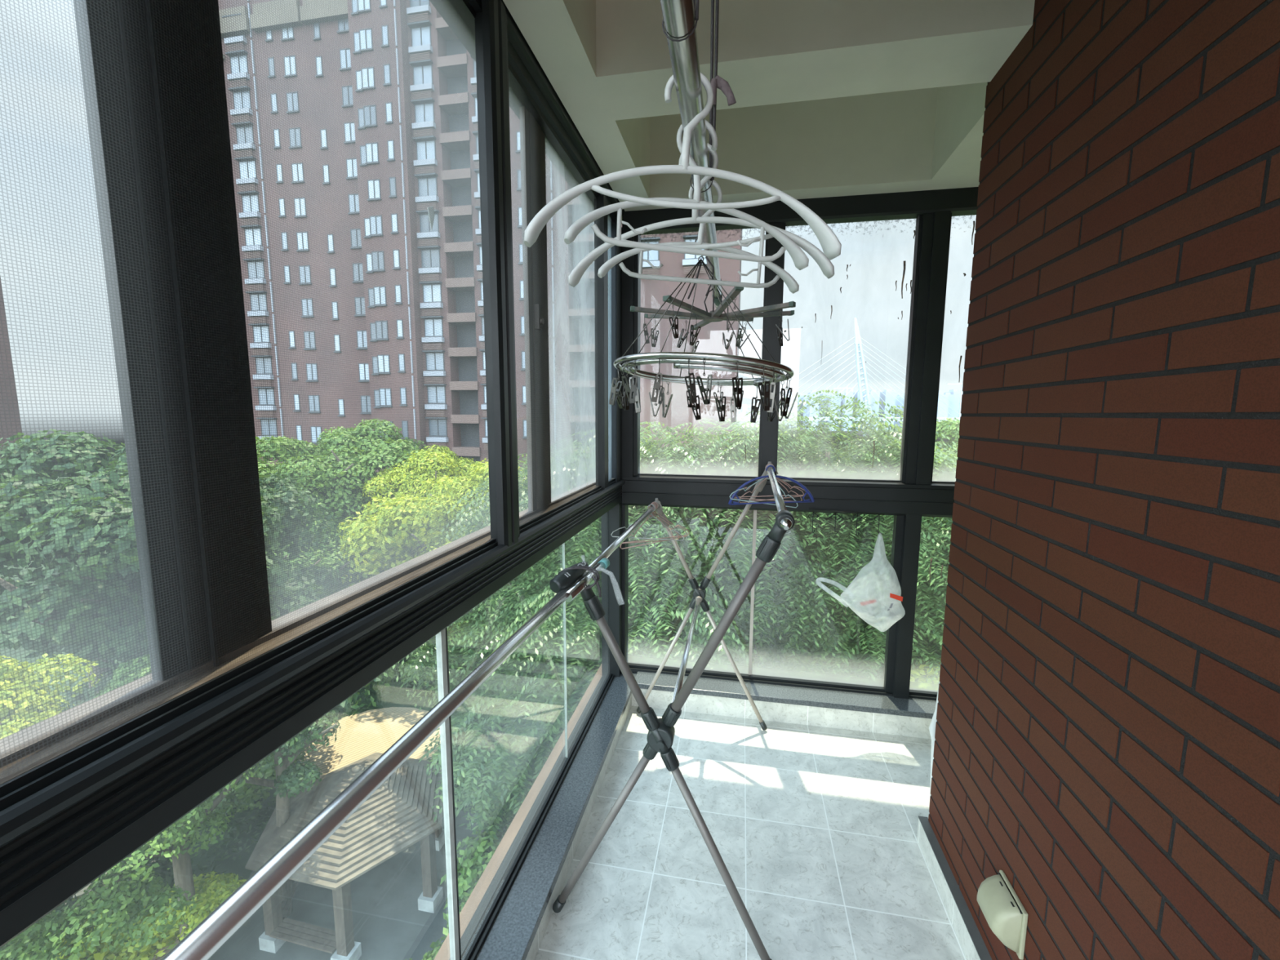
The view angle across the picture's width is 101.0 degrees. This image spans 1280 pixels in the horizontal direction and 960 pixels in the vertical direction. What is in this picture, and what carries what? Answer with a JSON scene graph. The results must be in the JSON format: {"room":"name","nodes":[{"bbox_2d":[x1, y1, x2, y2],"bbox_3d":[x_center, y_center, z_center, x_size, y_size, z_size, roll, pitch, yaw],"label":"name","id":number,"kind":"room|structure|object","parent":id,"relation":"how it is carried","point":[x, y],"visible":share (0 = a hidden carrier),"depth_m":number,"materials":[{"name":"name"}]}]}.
{"room":"enclosed balcony","nodes":[
{"label":"enclosed balcony","id":0,"kind":"room"},
{"bbox_2d":[475,681,612,959],"bbox_3d":[-0.570,1.367,0.845,0.120,0.093,4.400,2,7,11],"label":"wall","id":1,"kind":"structure","parent":0,"point":[611,682],"depth_m":1.75,"materials":[{"name":"paint"}]},
{"bbox_2d":[433,664,601,959],"bbox_3d":[-0.595,1.307,0.843,0.068,0.024,4.400,2,7,11],"label":"ledge","id":2,"kind":"object","parent":1,"relation":"on","point":[480,889],"depth_m":1.78,"materials":[{"name":"beige stone"}]},
{"bbox_2d":[448,672,613,959],"bbox_3d":[-0.570,1.294,0.759,0.067,0.022,4.250,2,7,11],"label":"window frame","id":3,"kind":"structure","parent":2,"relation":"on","point":[482,921],"depth_m":1.72,"materials":[{"name":"paint"}]},
{"bbox_2d":[0,472,955,959],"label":"window","id":4,"kind":"structure","parent":3,"relation":"on","point":[442,645],"depth_m":0.70,"materials":[{"name":"black metal"}]},
{"bbox_2d":[0,477,613,785],"bbox_3d":[-0.558,0.251,0.607,0.069,0.014,4.210,2,7,11],"label":"track","id":5,"kind":"object","parent":4,"relation":"on","point":[56,748],"visible":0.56,"depth_m":0.63,"materials":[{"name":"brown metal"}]},
{"bbox_2d":[0,0,624,768],"bbox_3d":[-0.538,-0.431,0.549,0.112,1.375,4.270,2,7,11],"label":"window","id":6,"kind":"structure","parent":5,"relation":"on","point":[153,73],"depth_m":0.62,"materials":[{"name":"black metal"}]},
{"bbox_2d":[427,206,434,230],"bbox_3d":[-0.440,-0.553,1.112,0.002,0.052,0.023,2,7,11],"label":"sticker","id":7,"kind":"object","parent":6,"relation":"attached to","point":[430,210],"visible":1,"depth_m":1.11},
{"bbox_2d":[474,0,608,546],"bbox_3d":[-0.270,-0.548,1.896,0.107,1.305,1.275,2,7,11],"label":"window","id":8,"kind":"structure","parent":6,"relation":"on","point":[532,139],"depth_m":1.35,"materials":[{"name":"black metal"}]},
{"bbox_2d":[622,186,978,484],"bbox_3d":[0.998,-0.667,2.453,2.200,1.365,0.079,2,7,11],"label":"window","id":9,"kind":"structure","parent":4,"relation":"attached to","point":[904,261],"depth_m":2.40,"materials":[{"name":"black metal"}]},
{"bbox_2d":[808,508,884,535],"bbox_3d":[0.976,0.203,2.497,0.342,0.122,0.028,2,7,11],"label":"hook rack","id":10,"kind":"object","parent":4,"relation":"attached to","point":[813,513],"visible":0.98,"depth_m":2.50,"materials":[{"name":"black metal"}]},
{"bbox_2d":[815,534,905,631],"bbox_3d":[1.039,0.479,2.484,0.406,0.474,0.095,2,7,11],"label":"plastic bag","id":11,"kind":"object","parent":10,"relation":"hanging from","point":[891,600],"visible":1,"depth_m":2.47,"materials":[{"name":"white plastic"}]},
{"bbox_2d":[475,671,637,959],"bbox_3d":[-0.470,1.311,0.793,0.115,0.030,4.350,2,7,11],"label":"sill","id":12,"kind":"structure","parent":1,"relation":"on","point":[511,936],"depth_m":1.71,"materials":[{"name":"stone"}]},
{"bbox_2d":[601,217,640,676],"bbox_3d":[-0.107,-0.090,2.689,0.174,2.290,0.220,2,7,11],"label":"post","id":13,"kind":"object","parent":12,"relation":"on","point":[624,290],"visible":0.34,"depth_m":2.67,"materials":[{"name":"metal"}]},
{"bbox_2d":[525,693,631,959],"bbox_3d":[-0.486,1.383,0.718,0.093,0.093,4.180,2,7,11],"label":"baseboard","id":14,"kind":"structure","parent":1,"relation":"attached to","point":[535,944],"depth_m":1.80,"materials":[{"name":"tile"}]},
{"bbox_2d":[534,706,966,959],"bbox_3d":[0.510,1.506,0.626,2.350,0.120,4.450,2,7,11],"label":"floor","id":15,"kind":"structure","parent":0,"point":[814,828],"depth_m":1.83,"materials":[{"name":"tile"}]},
{"bbox_2d":[160,461,795,959],"bbox_3d":[0.059,0.693,1.378,0.689,1.292,2.421,2,7,11],"label":"drying rack","id":16,"kind":"object","parent":15,"relation":"on","point":[211,934],"visible":0.91,"depth_m":1.32,"materials":[{"name":"metal"}]},
{"bbox_2d":[549,561,588,593],"bbox_3d":[-0.184,0.253,1.381,0.044,0.056,0.140,4,8,26],"label":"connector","id":17,"kind":"object","parent":16,"relation":"on","point":[566,578],"visible":0.98,"depth_m":1.34,"materials":[{"name":"plastic"}]},
{"bbox_2d":[558,565,601,597],"bbox_3d":[-0.158,0.264,1.383,0.120,0.077,0.035,2,7,11],"label":"cord","id":18,"kind":"object","parent":16,"relation":"attached to","point":[596,579],"visible":0.63,"depth_m":1.37,"materials":[{"name":"grey plastic"}]},
{"bbox_2d":[564,557,609,602],"bbox_3d":[-0.139,0.263,1.408,0.028,0.054,0.234,3,8,20],"label":"tube","id":19,"kind":"object","parent":16,"relation":"attached to","point":[603,563],"visible":0.97,"depth_m":1.38,"materials":[{"name":"metal"}]},
{"bbox_2d":[610,504,684,541],"bbox_3d":[0.037,0.198,2.398,0.346,0.177,0.005,-1,7,-13],"label":"wire hanger","id":20,"kind":"object","parent":16,"relation":"hanging from","point":[651,514],"visible":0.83,"depth_m":2.40,"materials":[{"name":"metal"}]},
{"bbox_2d":[619,503,687,549],"bbox_3d":[0.068,0.206,2.422,0.342,0.198,0.005,-3,8,-23],"label":"wire hanger","id":21,"kind":"object","parent":16,"relation":"hanging from","point":[652,513],"visible":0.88,"depth_m":2.42,"materials":[{"name":"metal"}]},
{"bbox_2d":[622,502,689,542],"bbox_3d":[0.070,0.193,2.461,0.355,0.185,0.005,-2,8,-19],"label":"wire hanger","id":22,"kind":"object","parent":16,"relation":"hanging from","point":[652,502],"visible":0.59,"depth_m":2.48,"materials":[{"name":"metal"}]},
{"bbox_2d":[728,464,798,507],"bbox_3d":[0.548,0.031,2.315,0.330,0.197,0.005,-1,7,-13],"label":"wire hanger","id":23,"kind":"object","parent":16,"relation":"hanging from","point":[769,464],"visible":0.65,"depth_m":2.31,"materials":[{"name":"metal"}]},
{"bbox_2d":[733,463,802,501],"bbox_3d":[0.570,0.013,2.353,0.313,0.172,0.005,0,7,1],"label":"wire hanger","id":24,"kind":"object","parent":16,"relation":"hanging from","point":[769,464],"visible":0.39,"depth_m":2.36,"materials":[{"name":"metal"}]},
{"bbox_2d":[734,463,804,497],"bbox_3d":[0.588,0.004,2.365,0.323,0.157,0.005,1,7,7],"label":"wire hanger","id":25,"kind":"object","parent":16,"relation":"hanging from","point":[768,464],"visible":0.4,"depth_m":2.36,"materials":[{"name":"metal"}]},
{"bbox_2d":[728,465,814,505],"bbox_3d":[0.573,0.024,2.294,0.373,0.178,0.014,1,7,5],"label":"clothes hanger","id":26,"kind":"object","parent":16,"relation":"hanging from","point":[801,485],"visible":0.91,"depth_m":2.29,"materials":[{"name":"blue plastic"}]},
{"bbox_2d":[739,464,804,502],"bbox_3d":[0.586,0.015,2.340,0.302,0.171,0.005,-1,7,-7],"label":"wire hanger","id":27,"kind":"object","parent":16,"relation":"hanging from","point":[768,464],"visible":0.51,"depth_m":2.34,"materials":[{"name":"metal"}]},
{"bbox_2d":[928,680,939,795],"bbox_3d":[1.107,0.876,1.966,0.048,0.798,0.029,2,7,11],"label":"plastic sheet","id":28,"kind":"object","parent":15,"relation":"on","point":[932,726],"visible":0.24,"depth_m":1.97,"materials":[{"name":"white plastic"}]},
{"bbox_2d":[502,0,1035,211],"bbox_3d":[0.568,-1.387,0.394,2.310,0.720,4.720,2,7,11],"label":"ceiling","id":29,"kind":"structure","parent":0,"point":[833,98],"depth_m":1.56,"materials":[{"name":"paint"}]},
{"bbox_2d":[660,0,722,308],"bbox_3d":[0.078,-1.052,0.660,0.044,1.155,2.570,1,7,10],"label":"pole","id":30,"kind":"object","parent":29,"relation":"hanging from","point":[678,15],"visible":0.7,"depth_m":0.65,"materials":[{"name":"metal"}]},
{"bbox_2d":[524,72,841,260],"bbox_3d":[0.062,-0.407,0.676,0.418,0.220,0.039,-1,7,-7],"label":"clothes hanger","id":31,"kind":"object","parent":30,"relation":"hanging from","point":[831,246],"visible":0.88,"depth_m":0.67,"materials":[{"name":"white plastic"}]},
{"bbox_2d":[564,120,808,270],"bbox_3d":[0.079,-0.430,0.782,0.382,0.202,0.034,-1,7,-13],"label":"clothes hanger","id":32,"kind":"object","parent":30,"relation":"hanging from","point":[801,261],"visible":0.85,"depth_m":0.78,"materials":[{"name":"white plastic"}]},
{"bbox_2d":[597,180,799,293],"bbox_3d":[0.112,-0.455,0.978,0.381,0.200,0.034,0,7,-5],"label":"clothes hanger","id":33,"kind":"object","parent":30,"relation":"hanging from","point":[793,286],"visible":0.77,"depth_m":0.98,"materials":[{"name":"white plastic"}]},
{"bbox_2d":[568,142,834,287],"bbox_3d":[0.093,-0.431,0.852,0.432,0.216,0.039,1,7,9],"label":"clothes hanger","id":34,"kind":"object","parent":30,"relation":"hanging from","point":[824,264],"visible":0.59,"depth_m":0.85,"materials":[{"name":"white plastic"}]},
{"bbox_2d":[608,236,798,422],"bbox_3d":[0.152,-0.365,1.293,0.456,0.448,0.301,0,7,-1],"label":"hanger","id":35,"kind":"object","parent":30,"relation":"hanging from","point":[681,360],"visible":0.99,"depth_m":1.24,"materials":[{"name":"metal"}]},
{"bbox_2d":[630,279,795,352],"bbox_3d":[0.233,-0.528,1.675,0.509,0.219,0.509,2,7,11],"label":"hanger","id":36,"kind":"object","parent":30,"relation":"hanging from","point":[707,317],"visible":0.93,"depth_m":1.64,"materials":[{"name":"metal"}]},
{"bbox_2d":[710,75,736,106],"bbox_3d":[0.138,-0.656,0.890,0.047,0.049,0.016,0,7,-2],"label":"hook","id":37,"kind":"object","parent":30,"relation":"hanging from","point":[717,82],"visible":0.82,"depth_m":0.88,"materials":[{"name":"grey plastic"}]},
{"bbox_2d":[928,0,1279,959],"bbox_3d":[0.767,0.046,-0.058,0.160,3.150,3.568,2,7,11],"label":"wall","id":38,"kind":"structure","parent":0,"point":[1107,735],"depth_m":0.96,"materials":[{"name":"brick"}]},
{"bbox_2d":[916,818,980,959],"bbox_3d":[0.675,1.462,0.168,0.030,0.084,3.530,2,7,11],"label":"baseboard","id":39,"kind":"structure","parent":38,"relation":"attached to","point":[968,948],"depth_m":1.61,"materials":[{"name":"tile"}]},
{"bbox_2d":[918,816,991,959],"bbox_3d":[0.675,1.418,0.163,0.031,0.004,3.532,2,7,11],"label":"trim","id":40,"kind":"structure","parent":38,"relation":"attached to","point":[980,945],"depth_m":1.58,"materials":[{"name":"grey tile"}]},
{"bbox_2d":[977,870,1028,959],"bbox_3d":[0.883,1.062,1.299,0.066,0.122,0.124,2,7,11],"label":"outlet cover","id":41,"kind":"object","parent":38,"relation":"attached to","point":[1002,909],"visible":1,"depth_m":1.26,"materials":[{"name":"beige plastic"}]},
{"bbox_3d":[0.985,1.133,2.704,2.220,0.110,0.130,2,7,11],"label":"wall","id":42,"kind":"structure","parent":0,"visible":0},
{"bbox_2d":[631,688,931,738],"bbox_3d":[0.974,1.146,2.595,2.200,0.110,0.090,2,7,11],"label":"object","id":43,"kind":"structure","parent":42,"relation":"attached to","point":[898,725],"depth_m":2.59,"materials":[{"name":"tile"}]},
{"bbox_2d":[626,661,937,700],"bbox_3d":[0.992,1.046,2.677,2.200,0.028,0.060,2,7,11],"label":"track","id":44,"kind":"object","parent":42,"relation":"on","point":[917,693],"visible":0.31,"depth_m":2.71,"materials":[{"name":"metal"}]},
{"bbox_2d":[748,510,847,675],"bbox_3d":[0.575,0.583,2.713,1.322,0.895,0.011,2,7,11],"label":"window","id":45,"kind":"structure","parent":44,"relation":"attached to","point":[754,527],"depth_m":2.71,"materials":[{"name":"grey metal"}]},
{"bbox_2d":[883,514,942,698],"bbox_3d":[1.647,0.619,2.488,0.868,0.930,0.075,2,7,11],"label":"window","id":46,"kind":"structure","parent":44,"relation":"attached to","point":[931,558],"depth_m":2.53,"materials":[{"name":"black metal"}]},
{"bbox_2d":[635,671,936,719],"bbox_3d":[1.016,1.079,2.584,2.117,0.027,0.140,2,7,11],"label":"sill","id":47,"kind":"structure","parent":42,"relation":"attached to","point":[806,696],"depth_m":2.60,"materials":[{"name":"stone"}]},
{"label":"outside","id":48,"kind":"structure","parent":0,"visible":0},
{"bbox_2d":[737,315,960,435],"bbox_3d":[110.116,-54.711,279.645,160.000,62.785,12.000,2,7,11],"label":"bridge","id":49,"kind":"structure","parent":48,"point":[857,335],"depth_m":277.60,"materials":[{"name":"paint"}]},
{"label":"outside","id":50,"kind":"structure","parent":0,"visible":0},
{"bbox_2d":[806,390,819,430],"bbox_3d":[126.244,-50.887,385.568,6.025,28.696,16.000,2,7,11],"label":"tower","id":51,"kind":"structure","parent":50,"point":[809,408],"depth_m":378.23,"materials":[{"name":"concrete"}]},
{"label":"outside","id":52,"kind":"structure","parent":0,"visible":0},
{"bbox_2d":[817,391,832,429],"bbox_3d":[139.187,-52.021,396.369,6.697,28.384,16.000,2,7,11],"label":"tower","id":53,"kind":"structure","parent":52,"point":[824,393],"depth_m":389.57,"materials":[{"name":"concrete"}]},
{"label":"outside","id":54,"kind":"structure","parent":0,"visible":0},
{"bbox_2d":[826,394,838,431],"bbox_3d":[138.408,-48.523,379.677,5.067,25.575,16.000,2,7,11],"label":"tower","id":55,"kind":"structure","parent":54,"point":[829,399],"depth_m":372.19,"materials":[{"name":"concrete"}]},
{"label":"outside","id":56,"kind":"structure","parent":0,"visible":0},
{"bbox_2d":[839,392,853,431],"bbox_3d":[146.315,-48.323,373.882,5.515,26.686,16.000,2,7,11],"label":"tower","id":57,"kind":"structure","parent":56,"point":[843,401],"depth_m":366.77,"materials":[{"name":"concrete"}]},
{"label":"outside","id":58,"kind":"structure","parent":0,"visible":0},
{"bbox_2d":[852,390,864,431],"bbox_3d":[156.099,-49.457,375.567,6.315,28.605,16.000,2,7,11],"label":"tower","id":59,"kind":"structure","parent":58,"point":[856,395],"depth_m":370.19,"materials":[{"name":"concrete"}]},
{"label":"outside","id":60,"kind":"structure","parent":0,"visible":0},
{"bbox_2d":[869,389,879,430],"bbox_3d":[162.339,-48.707,369.810,5.987,28.601,16.000,2,7,11],"label":"tower","id":61,"kind":"structure","parent":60,"point":[877,397],"depth_m":361.35,"materials":[{"name":"concrete"}]},
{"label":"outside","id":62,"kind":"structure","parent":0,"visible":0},
{"bbox_2d":[877,389,895,431],"bbox_3d":[174.049,-49.174,372.202,6.436,29.039,16.000,2,7,11],"label":"tower","id":63,"kind":"structure","parent":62,"point":[886,393],"depth_m":364.72,"materials":[{"name":"concrete"}]},
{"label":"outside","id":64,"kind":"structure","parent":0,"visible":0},
{"bbox_2d":[893,394,901,428],"bbox_3d":[190.529,-51.067,398.235,6.426,26.485,16.000,2,7,11],"label":"tower","id":65,"kind":"structure","parent":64,"point":[898,397],"depth_m":389.52,"materials":[{"name":"concrete"}]},
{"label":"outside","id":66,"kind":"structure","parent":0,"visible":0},
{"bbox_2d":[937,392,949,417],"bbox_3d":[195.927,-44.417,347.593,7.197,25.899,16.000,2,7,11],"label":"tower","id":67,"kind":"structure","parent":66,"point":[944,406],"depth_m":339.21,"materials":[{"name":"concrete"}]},
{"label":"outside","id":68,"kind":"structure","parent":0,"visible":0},
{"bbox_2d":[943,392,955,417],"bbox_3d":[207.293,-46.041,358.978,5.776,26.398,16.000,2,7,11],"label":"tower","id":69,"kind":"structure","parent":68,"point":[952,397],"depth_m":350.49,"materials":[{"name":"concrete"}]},
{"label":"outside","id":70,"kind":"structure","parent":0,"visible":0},
{"bbox_2d":[946,389,960,417],"bbox_3d":[227.591,-50.887,385.294,4.412,29.669,16.000,2,7,11],"label":"tower","id":71,"kind":"structure","parent":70,"point":[957,401],"depth_m":377.03,"materials":[{"name":"concrete"}]},
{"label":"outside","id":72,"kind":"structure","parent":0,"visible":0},
{"bbox_2d":[79,888,179,959],"bbox_3d":[-9.350,8.274,9.580,2.035,1.068,1.750,5,9,33],"label":"shrub","id":73,"kind":"object","parent":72,"point":[146,953],"visible":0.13,"depth_m":9.24,"materials":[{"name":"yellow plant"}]},
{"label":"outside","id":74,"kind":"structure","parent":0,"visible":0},
{"bbox_2d":[149,871,246,940],"bbox_3d":[-7.997,7.590,9.487,1.562,0.737,1.273,2,7,11],"label":"shrub","id":75,"kind":"object","parent":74,"point":[208,898],"visible":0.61,"depth_m":9.30,"materials":[{"name":"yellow plant"}]},
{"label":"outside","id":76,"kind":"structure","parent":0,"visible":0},
{"bbox_2d":[203,744,310,818],"bbox_3d":[-10.897,8.265,14.817,2.747,1.144,2.394,-4,8,-31],"label":"shrub","id":77,"kind":"object","parent":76,"point":[245,797],"visible":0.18,"depth_m":14.01,"materials":[{"name":"green plant"}]},
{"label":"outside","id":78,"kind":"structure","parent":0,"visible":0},
{"bbox_2d":[440,826,506,935],"bbox_3d":[-2.162,7.465,9.869,2.921,1.270,2.487,-3,8,-23],"label":"shrub","id":79,"kind":"object","parent":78,"point":[473,869],"visible":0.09,"depth_m":9.77,"materials":[{"name":"green plant"}]},
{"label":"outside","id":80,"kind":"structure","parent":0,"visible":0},
{"bbox_2d":[482,732,547,815],"bbox_3d":[-2.166,6.689,13.047,3.646,1.665,3.098,1,7,4],"label":"shrub","id":81,"kind":"object","parent":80,"point":[534,766],"visible":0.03,"depth_m":12.23,"materials":[{"name":"green plant"}]},
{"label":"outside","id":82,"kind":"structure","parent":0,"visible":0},
{"bbox_2d":[909,656,941,690],"bbox_3d":[5.117,3.558,8.409,2.104,1.232,2.455,1,7,5],"label":"shrub","id":83,"kind":"object","parent":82,"point":[928,685],"visible":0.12,"depth_m":8.59,"materials":[{"name":"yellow plant"}]},
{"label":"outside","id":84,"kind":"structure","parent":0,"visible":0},
{"bbox_2d":[0,473,513,942],"bbox_3d":[-6.225,5.313,48.060,210.000,0.300,170.000,2,7,11],"label":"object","id":85,"kind":"structure","parent":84,"point":[237,866],"depth_m":18.64,"materials":[{"name":"green plant"}]},
{"bbox_2d":[0,276,22,494],"bbox_3d":[-63.839,-24.699,43.000,18.100,60.000,5.700,2,7,11],"label":"apartment tower","id":86,"kind":"structure","parent":85,"relation":"on","point":[10,418],"depth_m":45.60,"materials":[{"name":"brick"}]},
{"bbox_2d":[0,653,102,739],"bbox_3d":[-8.137,6.094,5.617,3.622,8.669,3.650,-5,9,-36],"label":"broadleaf tree","id":87,"kind":"object","parent":85,"relation":"on","point":[21,706],"visible":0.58,"depth_m":6.38,"materials":[{"name":"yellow plant"}]},
{"bbox_2d":[11,888,142,959],"bbox_3d":[-9.761,8.320,8.894,2.757,1.422,2.591,2,7,11],"label":"shrub","id":88,"kind":"object","parent":85,"relation":"on","point":[98,955],"visible":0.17,"depth_m":8.90,"materials":[{"name":"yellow plant"}]},
{"bbox_2d":[0,653,255,959],"bbox_3d":[-8.160,6.515,8.731,3.398,7.061,4.722,2,7,11],"label":"broadleaf tree","id":89,"kind":"object","parent":85,"relation":"on","point":[116,899],"visible":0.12,"depth_m":7.63,"materials":[{"name":"green plant"}]},
{"bbox_2d":[0,428,391,959],"bbox_3d":[-11.024,4.368,10.951,7.333,10.746,10.674,7,10,43],"label":"broadleaf tree","id":90,"kind":"object","parent":85,"relation":"on","point":[82,515],"visible":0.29,"depth_m":8.98,"materials":[{"name":"green plant"}]},
{"bbox_2d":[31,471,399,694],"bbox_3d":[-11.740,4.657,15.552,8.732,9.857,7.321,4,8,26],"label":"broadleaf tree","id":91,"kind":"object","parent":85,"relation":"on","point":[273,489],"visible":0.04,"depth_m":15.54,"materials":[{"name":"green plant"}]},
{"bbox_2d":[49,706,440,959],"bbox_3d":[-8.500,9.394,13.714,12.010,0.100,9.954,6,9,41],"label":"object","id":92,"kind":"structure","parent":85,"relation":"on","point":[362,735],"depth_m":17.90,"materials":[{"name":"beige"}]},
{"bbox_2d":[219,704,346,919],"bbox_3d":[-7.855,6.787,11.218,3.630,5.922,3.050,1,7,2],"label":"broadleaf tree","id":93,"kind":"object","parent":85,"relation":"on","point":[283,782],"visible":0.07,"depth_m":10.55,"materials":[{"name":"green plant"}]},
{"bbox_2d":[252,724,319,773],"bbox_3d":[-10.675,7.841,15.616,2.100,1.059,2.375,-6,10,-42],"label":"shrub","id":94,"kind":"object","parent":85,"relation":"on","point":[295,740],"visible":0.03,"depth_m":15.05,"materials":[{"name":"green plant"}]},
{"bbox_2d":[45,610,528,881],"bbox_3d":[-11.334,8.490,19.169,23.231,0.533,21.215,2,7,11],"label":"ground cover","id":95,"kind":"structure","parent":85,"relation":"on","point":[235,824],"depth_m":14.22,"materials":[{"name":"green plant"}]},
{"bbox_2d":[395,649,449,683],"bbox_3d":[-8.934,7.696,21.763,2.396,0.993,2.158,2,7,11],"label":"shrub","id":96,"kind":"object","parent":95,"relation":"on","point":[405,676],"visible":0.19,"depth_m":21.28,"materials":[{"name":"green plant"}]},
{"bbox_2d":[255,435,392,594],"bbox_3d":[-16.544,2.673,27.478,10.636,9.983,7.680,0,7,-1],"label":"broadleaf tree","id":97,"kind":"object","parent":85,"relation":"on","point":[287,449],"visible":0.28,"depth_m":25.88,"materials":[{"name":"green plant"}]},
{"bbox_2d":[269,505,406,664],"bbox_3d":[-14.564,4.571,22.777,8.464,7.390,7.655,6,9,40],"label":"broadleaf tree","id":98,"kind":"object","parent":85,"relation":"on","point":[328,557],"visible":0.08,"depth_m":22.45,"materials":[{"name":"green plant"}]},
{"bbox_2d":[208,810,484,959],"bbox_3d":[-6.423,9.571,12.294,6.196,0.120,5.474,2,7,11],"label":"paving","id":99,"kind":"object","parent":85,"relation":"on","point":[388,924],"visible":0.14,"depth_m":11.60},
{"bbox_2d":[244,751,444,959],"bbox_3d":[-6.416,7.993,12.097,4.237,3.060,3.744,2,7,11],"label":"pavilion","id":100,"kind":"object","parent":99,"relation":"on","point":[398,815],"visible":0.77,"depth_m":11.06,"materials":[{"name":"grey wood"}]},
{"bbox_2d":[295,418,446,577],"bbox_3d":[-14.337,1.943,30.001,11.288,10.812,9.040,2,7,17],"label":"broadleaf tree","id":101,"kind":"object","parent":85,"relation":"on","point":[368,452],"visible":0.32,"depth_m":27.82,"materials":[{"name":"green plant"}]},
{"bbox_2d":[335,475,462,642],"bbox_3d":[-8.677,3.886,25.307,9.340,8.192,9.782,3,8,18],"label":"broadleaf tree","id":102,"kind":"object","parent":85,"relation":"on","point":[379,535],"visible":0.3,"depth_m":22.09,"materials":[{"name":"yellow plant"}]},
{"bbox_2d":[362,444,480,568],"bbox_3d":[-12.001,2.901,28.121,7.675,9.392,6.672,0,7,1],"label":"broadleaf tree","id":103,"kind":"object","parent":85,"relation":"on","point":[402,482],"visible":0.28,"depth_m":26.64,"materials":[{"name":"yellow plant"}]},
{"bbox_2d":[405,935,447,959],"bbox_3d":[-3.186,8.621,8.632,2.416,1.138,2.776,2,7,11],"label":"shrub","id":104,"kind":"object","parent":85,"relation":"on","point":[432,954],"visible":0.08,"depth_m":9.40,"materials":[{"name":"green plant"}]},
{"bbox_2d":[217,0,742,497],"bbox_3d":[-13.870,-20.110,51.007,46.436,57.775,15.050,2,7,11],"label":"apartment tower","id":105,"kind":"structure","parent":85,"relation":"on","point":[349,120],"depth_m":45.45,"materials":[{"name":"brick"}]},
{"bbox_2d":[392,551,577,797],"bbox_3d":[-3.546,5.490,14.418,5.908,7.737,6.106,4,8,25],"label":"broadleaf tree","id":106,"kind":"object","parent":85,"relation":"on","point":[425,664],"visible":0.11,"depth_m":12.30,"materials":[{"name":"green plant"}]},
{"bbox_2d":[410,457,564,725],"bbox_3d":[-4.352,3.978,18.861,5.859,9.620,5.077,0,7,-1],"label":"broadleaf tree","id":107,"kind":"object","parent":85,"relation":"on","point":[461,486],"visible":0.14,"depth_m":16.76,"materials":[{"name":"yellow plant"}]},
{"bbox_2d":[459,489,573,601],"bbox_3d":[-2.637,4.598,16.868,6.047,8.906,5.566,1,7,6],"label":"broadleaf tree","id":108,"kind":"object","parent":85,"relation":"on","point":[473,526],"visible":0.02,"depth_m":14.74,"materials":[{"name":"green plant"}]},
{"bbox_2d":[418,441,702,849],"bbox_3d":[-1.524,4.319,13.059,6.802,10.405,7.687,1,7,5],"label":"broadleaf tree","id":109,"kind":"object","parent":85,"relation":"on","point":[496,787],"visible":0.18,"depth_m":10.57,"materials":[{"name":"green plant"}]},
{"bbox_2d":[478,421,772,774],"bbox_3d":[-0.246,4.135,12.304,7.206,10.966,7.993,6,9,38],"label":"broadleaf tree","id":110,"kind":"object","parent":85,"relation":"on","point":[703,623],"visible":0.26,"depth_m":9.50,"materials":[{"name":"green plant"}]},
{"bbox_2d":[640,434,728,537],"bbox_3d":[1.876,3.280,23.429,8.870,10.596,8.681,5,8,33],"label":"broadleaf tree","id":111,"kind":"object","parent":85,"relation":"on","point":[657,451],"visible":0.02,"depth_m":23.20,"materials":[{"name":"green plant"}]},
{"bbox_2d":[586,417,849,674],"bbox_3d":[1.563,3.928,13.710,7.231,11.044,7.519,-6,10,-42],"label":"broadleaf tree","id":112,"kind":"object","parent":85,"relation":"on","point":[692,431],"visible":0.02,"depth_m":11.25,"materials":[{"name":"green plant"}]},
{"bbox_2d":[630,425,893,679],"bbox_3d":[2.391,4.168,12.249,6.718,10.943,7.055,2,7,17],"label":"broadleaf tree","id":113,"kind":"object","parent":85,"relation":"on","point":[762,598],"visible":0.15,"depth_m":9.74,"materials":[{"name":"green plant"}]},
{"bbox_2d":[703,389,956,684],"bbox_3d":[4.314,3.971,11.113,6.299,11.625,5.954,0,7,-4],"label":"broadleaf tree","id":114,"kind":"object","parent":85,"relation":"on","point":[922,623],"visible":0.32,"depth_m":9.30,"materials":[{"name":"green plant"}]},
{"bbox_2d":[724,433,957,684],"bbox_3d":[5.445,4.248,12.370,7.746,10.775,5.869,-7,10,-43],"label":"broadleaf tree","id":115,"kind":"object","parent":85,"relation":"on","point":[789,671],"visible":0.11,"depth_m":10.12,"materials":[{"name":"green plant"}]},
{"bbox_2d":[831,439,940,479],"bbox_3d":[11.015,3.532,26.093,7.475,11.452,9.104,-3,8,-23],"label":"broadleaf tree","id":116,"kind":"object","parent":85,"relation":"on","point":[859,452],"visible":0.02,"depth_m":23.36,"materials":[{"name":"green plant"}]},
{"bbox_2d":[823,521,951,688],"bbox_3d":[6.787,5.230,9.799,6.249,9.481,6.093,-4,8,-28],"label":"broadleaf tree","id":117,"kind":"object","parent":85,"relation":"on","point":[928,645],"visible":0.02,"depth_m":9.39,"materials":[{"name":"green plant"}]},
{"bbox_2d":[875,417,959,565],"bbox_3d":[9.860,3.454,17.747,6.318,11.056,5.023,3,8,21],"label":"broadleaf tree","id":118,"kind":"object","parent":85,"relation":"on","point":[949,428],"visible":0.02,"depth_m":16.93,"materials":[{"name":"green plant"}]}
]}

